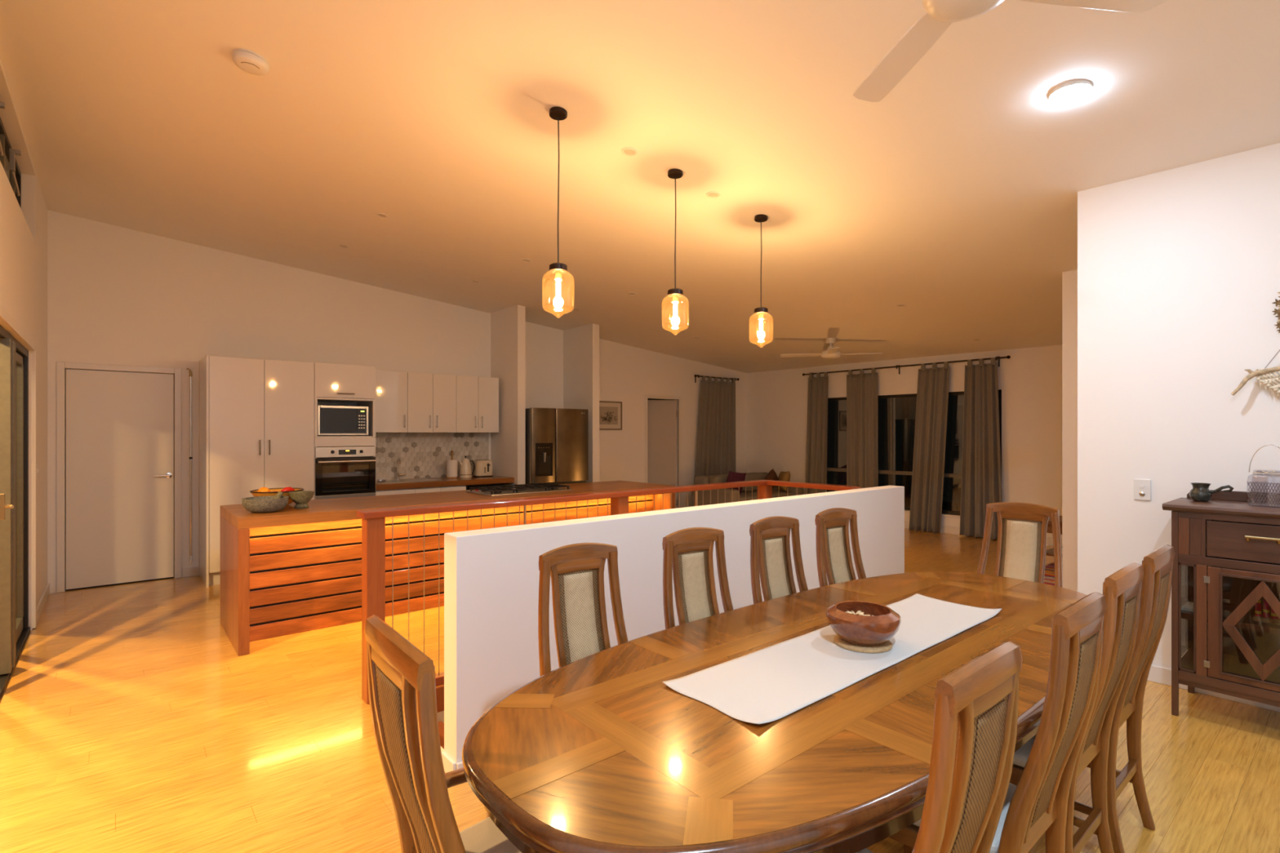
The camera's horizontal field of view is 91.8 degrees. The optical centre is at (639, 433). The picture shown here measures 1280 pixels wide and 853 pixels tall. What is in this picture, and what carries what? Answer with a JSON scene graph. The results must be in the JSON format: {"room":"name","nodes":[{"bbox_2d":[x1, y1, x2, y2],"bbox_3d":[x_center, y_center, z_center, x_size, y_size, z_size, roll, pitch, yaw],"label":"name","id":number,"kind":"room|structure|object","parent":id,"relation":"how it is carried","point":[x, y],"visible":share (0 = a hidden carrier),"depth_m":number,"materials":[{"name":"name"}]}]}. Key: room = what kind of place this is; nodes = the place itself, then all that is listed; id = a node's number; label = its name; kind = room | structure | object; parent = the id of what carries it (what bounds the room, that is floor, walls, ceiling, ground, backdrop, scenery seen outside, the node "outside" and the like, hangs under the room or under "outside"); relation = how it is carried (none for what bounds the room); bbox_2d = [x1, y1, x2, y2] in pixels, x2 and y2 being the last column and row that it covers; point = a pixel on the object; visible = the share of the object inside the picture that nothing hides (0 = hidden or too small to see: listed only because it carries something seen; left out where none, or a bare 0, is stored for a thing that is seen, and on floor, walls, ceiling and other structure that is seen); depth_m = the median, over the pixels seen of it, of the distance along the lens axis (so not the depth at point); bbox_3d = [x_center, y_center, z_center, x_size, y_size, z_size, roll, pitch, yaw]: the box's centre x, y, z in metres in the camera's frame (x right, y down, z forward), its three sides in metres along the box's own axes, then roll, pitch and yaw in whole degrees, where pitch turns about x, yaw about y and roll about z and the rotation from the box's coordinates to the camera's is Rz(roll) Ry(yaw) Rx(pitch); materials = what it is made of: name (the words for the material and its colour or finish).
{"room":"dining room","nodes":[
{"label":"dining room","id":0,"kind":"room"},
{"bbox_2d":[0,59,47,631],"bbox_3d":[-2.359,-0.400,1.962,0.120,3.800,9.680,0,0,-40],"label":"wall","id":1,"kind":"structure","parent":0,"point":[23,260],"depth_m":4.60,"materials":[{"name":"white paint"}]},
{"bbox_2d":[0,62,35,241],"bbox_3d":[-3.571,-1.720,3.408,0.119,0.509,3.414,0,0,-40],"label":"window","id":2,"kind":"structure","parent":1,"relation":"in","point":[22,176],"depth_m":4.22,"materials":[{"name":"grey metal"}]},
{"bbox_2d":[0,303,36,698],"bbox_3d":[-2.865,0.395,2.608,0.168,2.134,5.282,0,0,-40],"label":"door","id":3,"kind":"structure","parent":1,"relation":"in","point":[15,629],"depth_m":3.80,"materials":[{"name":"white wood"}]},
{"bbox_2d":[36,582,49,622],"bbox_3d":[-4.943,1.403,5.133,0.014,0.095,1.260,0,0,-40],"label":"baseboard","id":4,"kind":"structure","parent":1,"relation":"attached to","point":[46,593],"depth_m":5.10,"materials":[{"name":"white"}]},
{"bbox_2d":[47,209,746,593],"bbox_3d":[-1.695,-0.400,8.763,9.900,3.800,0.132,0,0,-40],"label":"wall","id":5,"kind":"structure","parent":0,"point":[117,295],"depth_m":6.82,"materials":[{"name":"white paint"}]},
{"bbox_2d":[56,361,181,592],"bbox_3d":[-4.962,0.400,5.946,0.915,2.100,0.101,0,0,-40],"label":"door","id":6,"kind":"structure","parent":5,"relation":"in","point":[120,424],"depth_m":5.92,"materials":[{"name":"white paint"}]},
{"bbox_2d":[186,368,192,562],"bbox_3d":[-4.535,0.322,6.247,0.050,1.956,0.028,0,0,-40],"label":"pole","id":7,"kind":"object","parent":5,"relation":"hanging from","point":[190,371],"visible":1,"depth_m":6.25,"materials":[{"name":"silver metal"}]},
{"bbox_2d":[182,565,199,577],"bbox_3d":[-4.547,1.403,6.281,0.141,0.095,0.014,0,0,-40],"label":"baseboard","id":8,"kind":"structure","parent":5,"relation":"attached to","point":[193,571],"depth_m":6.28,"materials":[{"name":"white"}]},
{"bbox_2d":[375,369,407,432],"bbox_3d":[-3.025,-0.366,7.325,0.454,0.714,0.374,0,0,-40],"label":"upper cabinet","id":9,"kind":"object","parent":5,"relation":"attached to","point":[391,387],"visible":0.73,"depth_m":7.24,"materials":[{"name":"white"}]},
{"bbox_2d":[407,372,456,432],"bbox_3d":[-2.620,-0.366,7.666,0.602,0.714,0.374,0,0,-40],"label":"upper cabinet","id":10,"kind":"object","parent":5,"relation":"attached to","point":[431,397],"visible":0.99,"depth_m":7.53,"materials":[{"name":"white"}]},
{"bbox_2d":[456,375,498,432],"bbox_3d":[-2.166,-0.366,8.049,0.582,0.714,0.374,0,0,-40],"label":"upper cabinet","id":11,"kind":"object","parent":5,"relation":"attached to","point":[477,397],"visible":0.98,"depth_m":7.92,"materials":[{"name":"white"}]},
{"bbox_2d":[599,400,622,430],"bbox_3d":[-0.492,-0.274,9.691,0.535,0.448,0.021,0,0,-40],"label":"framed picture","id":12,"kind":"object","parent":5,"relation":"attached to","point":[610,412],"visible":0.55,"depth_m":9.71,"materials":[{"name":"white paper"}]},
{"bbox_2d":[599,406,617,424],"bbox_3d":[-0.491,-0.274,9.690,0.365,0.278,0.002,0,0,-40],"label":"print","id":13,"kind":"object","parent":12,"relation":"attached to","point":[607,415],"depth_m":9.69},
{"bbox_2d":[644,395,681,508],"bbox_3d":[0.267,0.410,10.601,0.820,2.080,0.422,0,0,-40],"label":"door","id":14,"kind":"structure","parent":5,"relation":"in","point":[660,415],"depth_m":10.65,"materials":[{"name":"beige wood"}]},
{"bbox_2d":[693,374,739,382],"bbox_3d":[1.375,-0.960,11.210,1.170,0.140,0.112,0,0,-40],"label":"curtain rod","id":15,"kind":"object","parent":5,"relation":"attached to","point":[695,375],"visible":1,"depth_m":11.07,"materials":[{"name":"grey metal"}]},
{"bbox_2d":[693,375,735,484],"bbox_3d":[1.354,0.221,11.151,1.122,2.462,0.054,0,0,-40],"label":"curtain","id":16,"kind":"object","parent":15,"relation":"hanging from","point":[716,436],"visible":0.73,"depth_m":11.17,"materials":[{"name":"grey fabric"}]},
{"bbox_2d":[490,304,525,486],"bbox_3d":[-1.743,-0.325,8.168,0.110,3.550,0.740,0,0,-40],"label":"wall","id":17,"kind":"structure","parent":0,"point":[508,326],"depth_m":7.99,"materials":[{"name":"white paint"}]},
{"bbox_2d":[563,324,599,482],"bbox_3d":[-0.850,-0.275,8.921,0.115,3.450,0.740,0,0,-40],"label":"wall","id":18,"kind":"structure","parent":0,"point":[580,344],"depth_m":8.74,"materials":[{"name":"white paint"}]},
{"bbox_2d":[0,0,1279,373],"bbox_3d":[1.381,-1.605,5.112,9.900,1.090,9.680,0,0,-40],"label":"ceiling","id":19,"kind":"structure","parent":0,"point":[951,197],"depth_m":3.73,"materials":[{"name":"white paint"}]},
{"bbox_2d":[232,48,269,75],"bbox_3d":[-1.991,-1.896,3.176,0.160,0.064,0.160,0,0,-27],"label":"smoke detector","id":20,"kind":"object","parent":19,"relation":"attached to","point":[249,61],"visible":1,"depth_m":3.14,"materials":[{"name":"white plastic"}]},
{"bbox_2d":[543,106,574,312],"bbox_3d":[-0.454,-1.218,3.449,0.178,1.155,0.178,0,0,-40],"label":"pendant lamp","id":21,"kind":"object","parent":19,"relation":"hanging from","point":[556,113],"visible":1,"depth_m":3.44,"materials":[{"name":"brown metal"}]},
{"bbox_2d":[621,146,637,155],"bbox_3d":[-0.065,-1.740,3.830,0.099,0.023,0.099,0,0,-33],"label":"recessed light","id":22,"kind":"object","parent":19,"relation":"in","point":[628,151],"visible":1,"depth_m":3.83,"materials":[{"name":"white plastic"}]},
{"bbox_2d":[667,168,683,328],"bbox_3d":[0.231,-1.176,4.052,0.178,1.073,0.178,0,0,-40],"label":"pendant lamp","id":23,"kind":"object","parent":19,"relation":"hanging from","point":[674,173],"visible":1,"depth_m":4.04,"materials":[{"name":"brown metal"}]},
{"bbox_2d":[754,213,768,345],"bbox_3d":[0.908,-1.135,4.655,0.178,0.991,0.178,0,0,-40],"label":"pendant lamp","id":24,"kind":"object","parent":19,"relation":"hanging from","point":[760,311],"visible":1,"depth_m":4.64,"materials":[{"name":"brown metal"}]},
{"bbox_2d":[780,337,883,360],"bbox_3d":[2.611,-1.162,8.500,1.007,0.280,1.007,0,0,-32],"label":"ceiling fan","id":25,"kind":"object","parent":19,"relation":"hanging from","point":[832,353],"visible":1,"depth_m":8.45,"materials":[{"name":"white plastic"}]},
{"bbox_2d":[853,0,1167,102],"bbox_3d":[1.003,-1.540,1.891,0.993,0.455,0.993,0,0,38],"label":"ceiling fan","id":26,"kind":"object","parent":19,"relation":"hanging from","point":[940,15],"visible":1,"depth_m":2.08,"materials":[{"name":"white plastic"}]},
{"bbox_2d":[1048,80,1092,106],"bbox_3d":[2.042,-1.606,2.947,0.170,0.062,0.170,0,0,-40],"label":"ceiling lamp","id":27,"kind":"object","parent":19,"relation":"attached to","point":[1071,92],"visible":1,"depth_m":2.91,"materials":[{"name":"white plastic"}]},
{"bbox_2d":[0,528,1279,852],"bbox_3d":[1.349,1.480,5.151,9.860,0.061,9.540,0,0,-40],"label":"floor","id":28,"kind":"structure","parent":0,"point":[131,721],"depth_m":2.88,"materials":[{"name":"brown wood"}]},
{"bbox_2d":[199,355,314,587],"bbox_3d":[-3.920,0.357,6.362,0.922,2.186,0.694,0,0,-40],"label":"pantry cabinet","id":29,"kind":"object","parent":28,"relation":"on","point":[256,416],"visible":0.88,"depth_m":6.07,"materials":[{"name":"white"}]},
{"bbox_2d":[314,362,375,499],"bbox_3d":[-3.334,0.359,6.856,0.608,2.181,0.694,0,0,-40],"label":"oven tower","id":30,"kind":"object","parent":28,"relation":"on","point":[335,384],"visible":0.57,"depth_m":6.64,"materials":[{"name":"white"}]},
{"bbox_2d":[317,404,368,435],"bbox_3d":[-3.319,-0.135,6.814,0.505,0.314,0.480,0,0,-40],"label":"microwave","id":31,"kind":"object","parent":30,"relation":"in","point":[331,420],"visible":0.96,"depth_m":6.63,"materials":[{"name":"metal"}]},
{"bbox_2d":[315,446,375,499],"bbox_3d":[-3.293,0.424,6.808,0.600,0.561,0.624,0,0,-40],"label":"oven","id":32,"kind":"object","parent":30,"relation":"in","point":[340,472],"visible":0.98,"depth_m":6.62,"materials":[{"name":"black glass"}]},
{"bbox_2d":[375,485,466,495],"bbox_3d":[-2.697,1.041,7.402,1.057,0.818,0.664,0,0,-40],"label":"base cabinet","id":33,"kind":"object","parent":28,"relation":"on","point":[397,491],"visible":0.21,"depth_m":7.15,"materials":[{"name":"white"}]},
{"bbox_2d":[375,475,514,490],"bbox_3d":[-2.458,0.598,7.610,1.697,0.065,0.648,0,0,-40],"label":"countertop","id":34,"kind":"structure","parent":33,"relation":"on","point":[445,482],"depth_m":7.40,"materials":[{"name":"brown wood"}]},
{"bbox_2d":[375,478,441,484],"bbox_3d":[-2.794,0.561,7.329,0.730,0.006,0.470,0,0,-40],"label":"sink","id":35,"kind":"object","parent":34,"relation":"in","point":[409,480],"visible":0.77,"depth_m":7.36,"materials":[{"name":"silver metal"}]},
{"bbox_2d":[445,450,457,478],"bbox_3d":[-2.366,0.390,7.814,0.144,0.350,0.144,0,0,-40],"label":"paper towel","id":36,"kind":"object","parent":34,"relation":"on","point":[451,464],"visible":1,"depth_m":7.76,"materials":[{"name":"white paper"}]},
{"bbox_2d":[458,455,475,477],"bbox_3d":[-2.212,0.427,7.932,0.193,0.274,0.160,0,0,-9],"label":"kettle","id":37,"kind":"object","parent":34,"relation":"on","point":[465,471],"visible":1,"depth_m":7.88,"materials":[{"name":"beige ceramic"}]},
{"bbox_2d":[473,459,493,477],"bbox_3d":[-2.038,0.457,8.077,0.232,0.216,0.190,0,0,-40],"label":"toaster","id":38,"kind":"object","parent":34,"relation":"on","point":[483,468],"visible":0.98,"depth_m":8.01,"materials":[{"name":"beige plastic"}]},
{"bbox_2d":[364,614,521,852],"bbox_3d":[-0.291,0.918,1.390,0.570,1.072,0.535,0,0,-38],"label":"chair","id":39,"kind":"object","parent":28,"relation":"on","point":[401,677],"visible":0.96,"depth_m":1.19,"materials":[{"name":"brown wood"}]},
{"bbox_2d":[459,817,521,852],"bbox_3d":[-0.229,0.995,1.438,0.403,0.040,0.495,0,0,-38],"label":"seat cushion","id":40,"kind":"object","parent":39,"relation":"on","point":[484,836],"depth_m":1.49,"materials":[{"name":"fabric"}]},
{"bbox_2d":[220,480,675,656],"bbox_3d":[-1.421,1.002,5.645,3.898,0.897,0.935,0,0,-40],"label":"kitchen island","id":41,"kind":"object","parent":28,"relation":"on","point":[290,570],"visible":0.66,"depth_m":4.68,"materials":[{"name":"brown wood"}]},
{"bbox_2d":[241,495,288,512],"bbox_3d":[-2.636,0.503,4.370,0.286,0.097,0.286,0,0,-40],"label":"stone bowl","id":42,"kind":"object","parent":41,"relation":"on","point":[256,504],"visible":0.99,"depth_m":4.28,"materials":[{"name":"grey stone"}]},
{"bbox_2d":[249,488,304,505],"bbox_3d":[-2.764,0.492,4.732,0.360,0.120,0.360,0,0,-40],"label":"fruit bowl","id":43,"kind":"object","parent":41,"relation":"on","point":[255,492],"visible":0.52,"depth_m":4.63,"materials":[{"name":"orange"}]},
{"bbox_2d":[288,490,314,508],"bbox_3d":[-2.506,0.493,4.596,0.170,0.117,0.169,0,0,-40],"label":"mortar","id":44,"kind":"object","parent":41,"relation":"on","point":[302,498],"visible":1,"depth_m":4.55,"materials":[{"name":"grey stone"}]},
{"bbox_2d":[466,483,573,496],"bbox_3d":[-1.135,0.528,5.895,0.860,0.048,0.520,0,0,-40],"label":"gas cooktop","id":45,"kind":"object","parent":41,"relation":"on","point":[495,491],"visible":1,"depth_m":5.81,"materials":[{"name":"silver metal"}]},
{"bbox_2d":[465,483,510,489],"bbox_3d":[-2.069,0.993,7.943,0.585,0.715,0.625,0,0,-40],"label":"dishwasher","id":46,"kind":"object","parent":28,"relation":"on","point":[468,486],"visible":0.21,"depth_m":7.69,"materials":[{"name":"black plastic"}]},
{"bbox_2d":[525,407,588,485],"bbox_3d":[-1.289,0.549,8.411,0.877,1.742,0.874,0,0,-40],"label":"fridge","id":47,"kind":"object","parent":28,"relation":"on","point":[557,439],"visible":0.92,"depth_m":8.07,"materials":[{"name":"silver metal"}]},
{"bbox_2d":[537,542,627,676],"bbox_3d":[-0.065,0.918,1.933,0.429,1.072,0.570,0,0,-35],"label":"dining chair","id":48,"kind":"object","parent":28,"relation":"on","point":[575,571],"visible":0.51,"depth_m":2.12,"materials":[{"name":"brown wood"}]},
{"bbox_2d":[356,480,861,712],"bbox_3d":[0.098,1.005,4.128,3.480,1.170,0.963,0,0,-40],"label":"balustrade","id":49,"kind":"object","parent":28,"relation":"on","point":[373,521],"visible":0.41,"depth_m":3.56,"materials":[{"name":"brown wood"}]},
{"bbox_2d":[662,527,733,629],"bbox_3d":[0.357,0.918,2.289,0.429,1.072,0.570,0,0,-34],"label":"dining chair","id":50,"kind":"object","parent":28,"relation":"on","point":[687,557],"visible":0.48,"depth_m":2.49,"materials":[{"name":"brown wood"}]},
{"bbox_2d":[691,471,803,506],"bbox_3d":[1.799,1.070,10.421,1.860,0.760,0.980,0,0,-40],"label":"sofa","id":51,"kind":"object","parent":28,"relation":"on","point":[731,495],"visible":0.25,"depth_m":10.09,"materials":[{"name":"fabric"}]},
{"bbox_2d":[708,474,742,490],"bbox_3d":[1.432,0.843,10.294,0.715,0.305,0.180,0,0,-40],"label":"cushion","id":52,"kind":"object","parent":51,"relation":"on","point":[714,478],"depth_m":10.08,"materials":[{"name":"fabric"}]},
{"bbox_2d":[725,471,746,493],"bbox_3d":[1.541,0.802,10.059,0.406,0.399,0.167,0,0,-30],"label":"cushion","id":53,"kind":"object","parent":51,"relation":"on","point":[732,476],"visible":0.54,"depth_m":9.98,"materials":[{"name":"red fabric"}]},
{"bbox_2d":[739,492,757,501],"bbox_3d":[1.599,1.073,10.095,0.715,0.145,0.680,0,0,-40],"label":"seat cushion","id":54,"kind":"object","parent":51,"relation":"on","point":[748,495],"depth_m":9.86,"materials":[{"name":"fabric"}]},
{"bbox_2d":[742,471,768,491],"bbox_3d":[1.986,0.843,10.761,0.715,0.305,0.180,0,0,-40],"label":"cushion","id":55,"kind":"object","parent":51,"relation":"on","point":[753,476],"depth_m":10.63,"materials":[{"name":"fabric"}]},
{"bbox_2d":[741,490,795,497],"bbox_3d":[2.154,1.073,10.562,0.715,0.145,0.680,0,0,-40],"label":"seat cushion","id":56,"kind":"object","parent":51,"relation":"on","point":[775,494],"depth_m":10.44,"materials":[{"name":"fabric"}]},
{"bbox_2d":[764,469,778,488],"bbox_3d":[2.247,0.795,10.602,0.396,0.392,0.156,0,0,-40],"label":"cushion","id":57,"kind":"object","parent":51,"relation":"on","point":[771,475],"visible":0.62,"depth_m":10.54,"materials":[{"name":"brown fabric"}]},
{"bbox_2d":[777,471,790,490],"bbox_3d":[2.452,0.815,10.592,0.165,0.356,0.362,0,0,-10],"label":"cushion","id":58,"kind":"object","parent":51,"relation":"on","point":[783,476],"visible":0.74,"depth_m":10.47,"materials":[{"name":"brown fabric"}]},
{"bbox_2d":[462,571,1087,852],"bbox_3d":[0.772,1.075,2.095,2.773,0.750,1.120,0,0,-40],"label":"dining table","id":59,"kind":"object","parent":28,"relation":"on","point":[595,753],"visible":0.7,"depth_m":1.40,"materials":[{"name":"brown wood"}]},
{"bbox_2d":[662,593,1001,724],"bbox_3d":[0.735,0.690,2.067,1.480,0.017,0.338,0,0,-40],"label":"table runner","id":60,"kind":"object","parent":59,"relation":"on","point":[771,683],"visible":0.87,"depth_m":1.85,"materials":[{"name":"fabric"}]},
{"bbox_2d":[833,635,892,653],"bbox_3d":[0.736,0.692,2.052,0.182,0.010,0.182,0,0,-40],"label":"mat","id":61,"kind":"object","parent":60,"relation":"on","point":[886,646],"visible":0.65,"depth_m":1.99,"materials":[{"name":"beige wicker"}]},
{"bbox_2d":[826,600,901,646],"bbox_3d":[0.741,0.634,2.062,0.236,0.104,0.236,0,0,-40],"label":"wooden bowl","id":62,"kind":"object","parent":61,"relation":"on","point":[878,629],"visible":0.99,"depth_m":1.99,"materials":[{"name":"brown wood"}]},
{"bbox_2d":[749,515,808,604],"bbox_3d":[0.758,0.918,2.627,0.429,1.072,0.570,0,0,-35],"label":"dining chair","id":63,"kind":"object","parent":28,"relation":"on","point":[770,546],"visible":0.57,"depth_m":2.82,"materials":[{"name":"brown wood"}]},
{"bbox_2d":[814,507,866,586],"bbox_3d":[1.141,0.918,2.949,0.429,1.072,0.570,0,0,-35],"label":"dining chair","id":64,"kind":"object","parent":28,"relation":"on","point":[833,556],"visible":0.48,"depth_m":3.15,"materials":[{"name":"brown wood"}]},
{"bbox_2d":[856,640,1022,852],"bbox_3d":[0.447,0.918,1.293,0.429,1.072,0.570,0,0,-40],"label":"dining chair","id":65,"kind":"object","parent":28,"relation":"on","point":[970,774],"visible":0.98,"depth_m":1.05,"materials":[{"name":"brown wood"}]},
{"bbox_2d":[888,591,1106,852],"bbox_3d":[0.886,0.918,1.662,0.429,1.072,0.570,0,0,-40],"label":"dining chair","id":66,"kind":"object","parent":28,"relation":"on","point":[1037,805],"visible":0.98,"depth_m":1.43,"materials":[{"name":"brown wood"}]},
{"bbox_2d":[912,782,1016,852],"bbox_3d":[0.835,0.995,1.722,0.410,0.040,0.403,0,0,-40],"label":"seat cushion","id":67,"kind":"object","parent":66,"relation":"on","point":[995,848],"depth_m":1.59,"materials":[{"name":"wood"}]},
{"bbox_2d":[977,502,1062,587],"bbox_3d":[1.911,0.918,3.234,0.570,1.072,0.535,0,0,-43],"label":"chair","id":68,"kind":"object","parent":28,"relation":"on","point":[1021,546],"visible":0.47,"depth_m":3.39,"materials":[{"name":"brown wood"}]},
{"bbox_2d":[1043,562,1054,585],"bbox_3d":[4.490,1.444,6.117,1.650,0.009,1.070,0,0,-40],"label":"striped rug","id":69,"kind":"object","parent":28,"relation":"on","point":[1049,575],"visible":0.02,"depth_m":6.30,"materials":[{"name":"multicoloured fabric"}]},
{"bbox_2d":[1044,515,1062,568],"bbox_3d":[4.609,1.180,6.557,0.600,0.520,0.590,0,0,-40],"label":"side table","id":70,"kind":"object","parent":69,"relation":"on","point":[1050,552],"visible":0.02,"depth_m":6.53,"materials":[{"name":"brown wood"}]},
{"bbox_2d":[1045,547,1062,556],"bbox_3d":[4.609,1.278,6.557,0.520,0.025,0.510,0,0,-40],"label":"shelf","id":71,"kind":"object","parent":70,"relation":"attached to","point":[1050,552],"depth_m":6.60,"materials":[{"name":"brown wood"}]},
{"bbox_2d":[1009,562,1144,852],"bbox_3d":[1.260,0.918,2.010,0.429,1.072,0.570,0,0,-40],"label":"dining chair","id":72,"kind":"object","parent":28,"relation":"on","point":[1122,590],"visible":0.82,"depth_m":1.85,"materials":[{"name":"brown wood"}]},
{"bbox_2d":[1013,733,1036,768],"bbox_3d":[1.209,0.995,2.069,0.410,0.040,0.403,0,0,-40],"label":"seat cushion","id":73,"kind":"object","parent":72,"relation":"on","point":[1020,757],"depth_m":1.89,"materials":[{"name":"fabric"}]},
{"bbox_2d":[1010,544,1175,852],"bbox_3d":[1.610,0.918,2.307,0.429,1.072,0.570,0,0,-40],"label":"dining chair","id":74,"kind":"object","parent":28,"relation":"on","point":[1157,566],"visible":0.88,"depth_m":2.10,"materials":[{"name":"brown wood"}]},
{"bbox_2d":[1162,489,1279,716],"bbox_3d":[3.111,0.881,3.076,0.488,1.138,0.730,0,0,-40],"label":"sideboard","id":75,"kind":"object","parent":28,"relation":"on","point":[1228,652],"visible":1,"depth_m":3.09,"materials":[{"name":"brown wood"}]},
{"bbox_2d":[1177,562,1196,674],"bbox_3d":[2.782,0.937,3.155,0.015,0.554,0.070,0,0,-40],"label":"glass pane","id":76,"kind":"object","parent":75,"relation":"on","point":[1181,669],"depth_m":3.16,"materials":[{"name":"clear glass"}]},
{"bbox_2d":[1189,482,1234,502],"bbox_3d":[3.018,0.315,3.279,0.092,0.096,0.176,0,0,-40],"label":"jug","id":77,"kind":"object","parent":75,"relation":"on","point":[1200,491],"visible":1,"depth_m":3.28,"materials":[{"name":"metal"}]},
{"bbox_2d":[1181,599,1279,628],"bbox_3d":[3.129,0.935,3.091,0.409,0.020,0.642,0,0,-40],"label":"shelf","id":78,"kind":"object","parent":75,"relation":"attached to","point":[1228,606],"depth_m":3.15,"materials":[{"name":"brown wood"}]},
{"bbox_2d":[1247,444,1279,507],"bbox_3d":[3.130,0.209,3.082,0.167,0.306,0.165,0,0,-40],"label":"wire basket","id":79,"kind":"object","parent":75,"relation":"on","point":[1253,472],"visible":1,"depth_m":3.09,"materials":[{"name":"silver metal"}]},
{"bbox_2d":[1252,613,1279,625],"bbox_3d":[3.097,0.915,3.044,0.100,0.020,0.125,0,0,-40],"label":"rack","id":80,"kind":"object","parent":75,"relation":"on","point":[1260,619],"visible":0.75,"depth_m":3.03,"materials":[{"name":"brown wood"}]},
{"bbox_2d":[437,485,904,763],"bbox_3d":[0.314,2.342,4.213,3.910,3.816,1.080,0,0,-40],"label":"wall","id":81,"kind":"structure","parent":0,"point":[491,575],"depth_m":2.99,"materials":[{"name":"white paint"}]},
{"bbox_2d":[438,720,444,752],"bbox_3d":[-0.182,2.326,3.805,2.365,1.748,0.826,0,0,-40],"label":"post","id":82,"kind":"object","parent":81,"relation":"attached to","point":[441,725],"depth_m":3.38,"materials":[{"name":"brown wood"}]},
{"bbox_2d":[441,751,456,773],"bbox_3d":[-0.815,1.415,2.641,0.014,0.070,0.130,0,0,-40],"label":"baseboard","id":83,"kind":"structure","parent":81,"relation":"attached to","point":[449,765],"depth_m":2.63,"materials":[{"name":"white paint"}]},
{"bbox_2d":[746,344,1062,538],"bbox_3d":[4.276,-0.400,9.265,0.120,3.800,7.060,0,0,-40],"label":"wall","id":84,"kind":"structure","parent":0,"point":[1029,381],"depth_m":8.63,"materials":[{"name":"white paint"}]},
{"bbox_2d":[802,355,1010,376],"bbox_3d":[3.900,-0.975,9.536,0.112,0.140,3.280,0,0,-40],"label":"curtain rod","id":85,"kind":"object","parent":84,"relation":"attached to","point":[1008,357],"visible":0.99,"depth_m":9.29,"materials":[{"name":"grey"}]},
{"bbox_2d":[804,372,828,494],"bbox_3d":[3.006,0.213,10.548,0.107,2.477,0.462,0,0,-40],"label":"curtain","id":86,"kind":"object","parent":85,"relation":"hanging from","point":[818,386],"visible":0.77,"depth_m":10.53,"materials":[{"name":"grey fabric"}]},
{"bbox_2d":[846,368,878,488],"bbox_3d":[3.547,0.213,9.905,0.110,2.477,0.564,0,0,-40],"label":"curtain","id":87,"kind":"object","parent":85,"relation":"hanging from","point":[862,389],"visible":0.78,"depth_m":9.90,"materials":[{"name":"grey fabric"}]},
{"bbox_2d":[908,361,950,533],"bbox_3d":[4.242,0.213,9.080,0.121,2.477,0.582,0,0,-40],"label":"curtain","id":88,"kind":"object","parent":85,"relation":"hanging from","point":[933,384],"visible":1,"depth_m":9.07,"materials":[{"name":"grey fabric"}]},
{"bbox_2d":[959,357,1002,539],"bbox_3d":[4.703,0.213,8.533,0.122,2.477,0.553,0,0,-40],"label":"curtain","id":89,"kind":"object","parent":85,"relation":"hanging from","point":[981,477],"visible":0.94,"depth_m":8.56,"materials":[{"name":"grey fabric"}]},
{"bbox_2d":[826,389,1001,515],"bbox_3d":[4.036,0.290,9.546,0.065,1.770,2.840,0,0,-40],"label":"window","id":90,"kind":"structure","parent":84,"relation":"in","point":[837,469],"depth_m":9.52,"materials":[{"name":"grey metal"}]},
{"bbox_2d":[904,520,1062,546],"bbox_3d":[4.225,1.395,9.222,0.014,0.110,6.820,0,0,-40],"label":"baseboard","id":91,"kind":"structure","parent":84,"relation":"attached to","point":[944,529],"depth_m":8.91,"materials":[{"name":"white wood"}]},
{"bbox_2d":[1062,269,1077,591],"bbox_3d":[4.134,-0.400,4.817,0.110,3.800,1.440,0,0,-40],"label":"wall","id":92,"kind":"structure","parent":0,"point":[1069,278],"depth_m":5.29,"materials":[{"name":"white paint"}]},
{"bbox_2d":[1077,142,1279,669],"bbox_3d":[3.735,-0.400,2.830,0.100,3.800,2.915,0,0,-40],"label":"wall","id":93,"kind":"structure","parent":0,"point":[1179,268],"depth_m":3.56,"materials":[{"name":"white paint"}]},
{"bbox_2d":[1133,479,1151,500],"bbox_3d":[2.960,0.334,3.659,0.018,0.123,0.080,0,0,-40],"label":"wall switch","id":94,"kind":"object","parent":93,"relation":"attached to","point":[1142,487],"visible":1,"depth_m":3.65,"materials":[{"name":"white plastic"}]},
{"bbox_2d":[1146,665,1279,712],"bbox_3d":[3.692,1.403,2.793,0.014,0.095,2.915,0,0,-40],"label":"baseboard","id":95,"kind":"structure","parent":93,"relation":"attached to","point":[1157,674],"depth_m":3.50,"materials":[{"name":"white paint"}]},
{"bbox_2d":[1230,349,1279,397],"bbox_3d":[3.374,-0.352,3.120,0.075,0.601,0.586,0,0,-42],"label":"macrame hanging","id":96,"kind":"object","parent":93,"relation":"hanging from","point":[1264,374],"visible":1,"depth_m":3.23,"materials":[{"name":"grey fabric"}]},
{"bbox_2d":[1271,291,1279,333],"bbox_3d":[3.308,-0.642,3.204,0.017,0.256,0.065,0,0,-40],"label":"garland","id":97,"kind":"object","parent":93,"relation":"hanging from","point":[1277,302],"visible":1,"depth_m":3.21,"materials":[{"name":"beige"}]},
{"label":"outside","id":98,"kind":"structure","parent":0,"visible":0},
{"bbox_2d":[910,498,960,511],"bbox_3d":[6.912,1.800,11.708,6.700,0.100,11.000,0,0,-40],"label":"patio","id":99,"kind":"structure","parent":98,"point":[953,507],"depth_m":14.98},
{"bbox_2d":[902,397,910,506],"bbox_3d":[5.140,0.299,11.980,0.140,2.899,0.160,0,0,-40],"label":"patio post","id":100,"kind":"object","parent":99,"relation":"on","point":[905,401],"visible":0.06,"depth_m":11.94,"materials":[{"name":"grey"}]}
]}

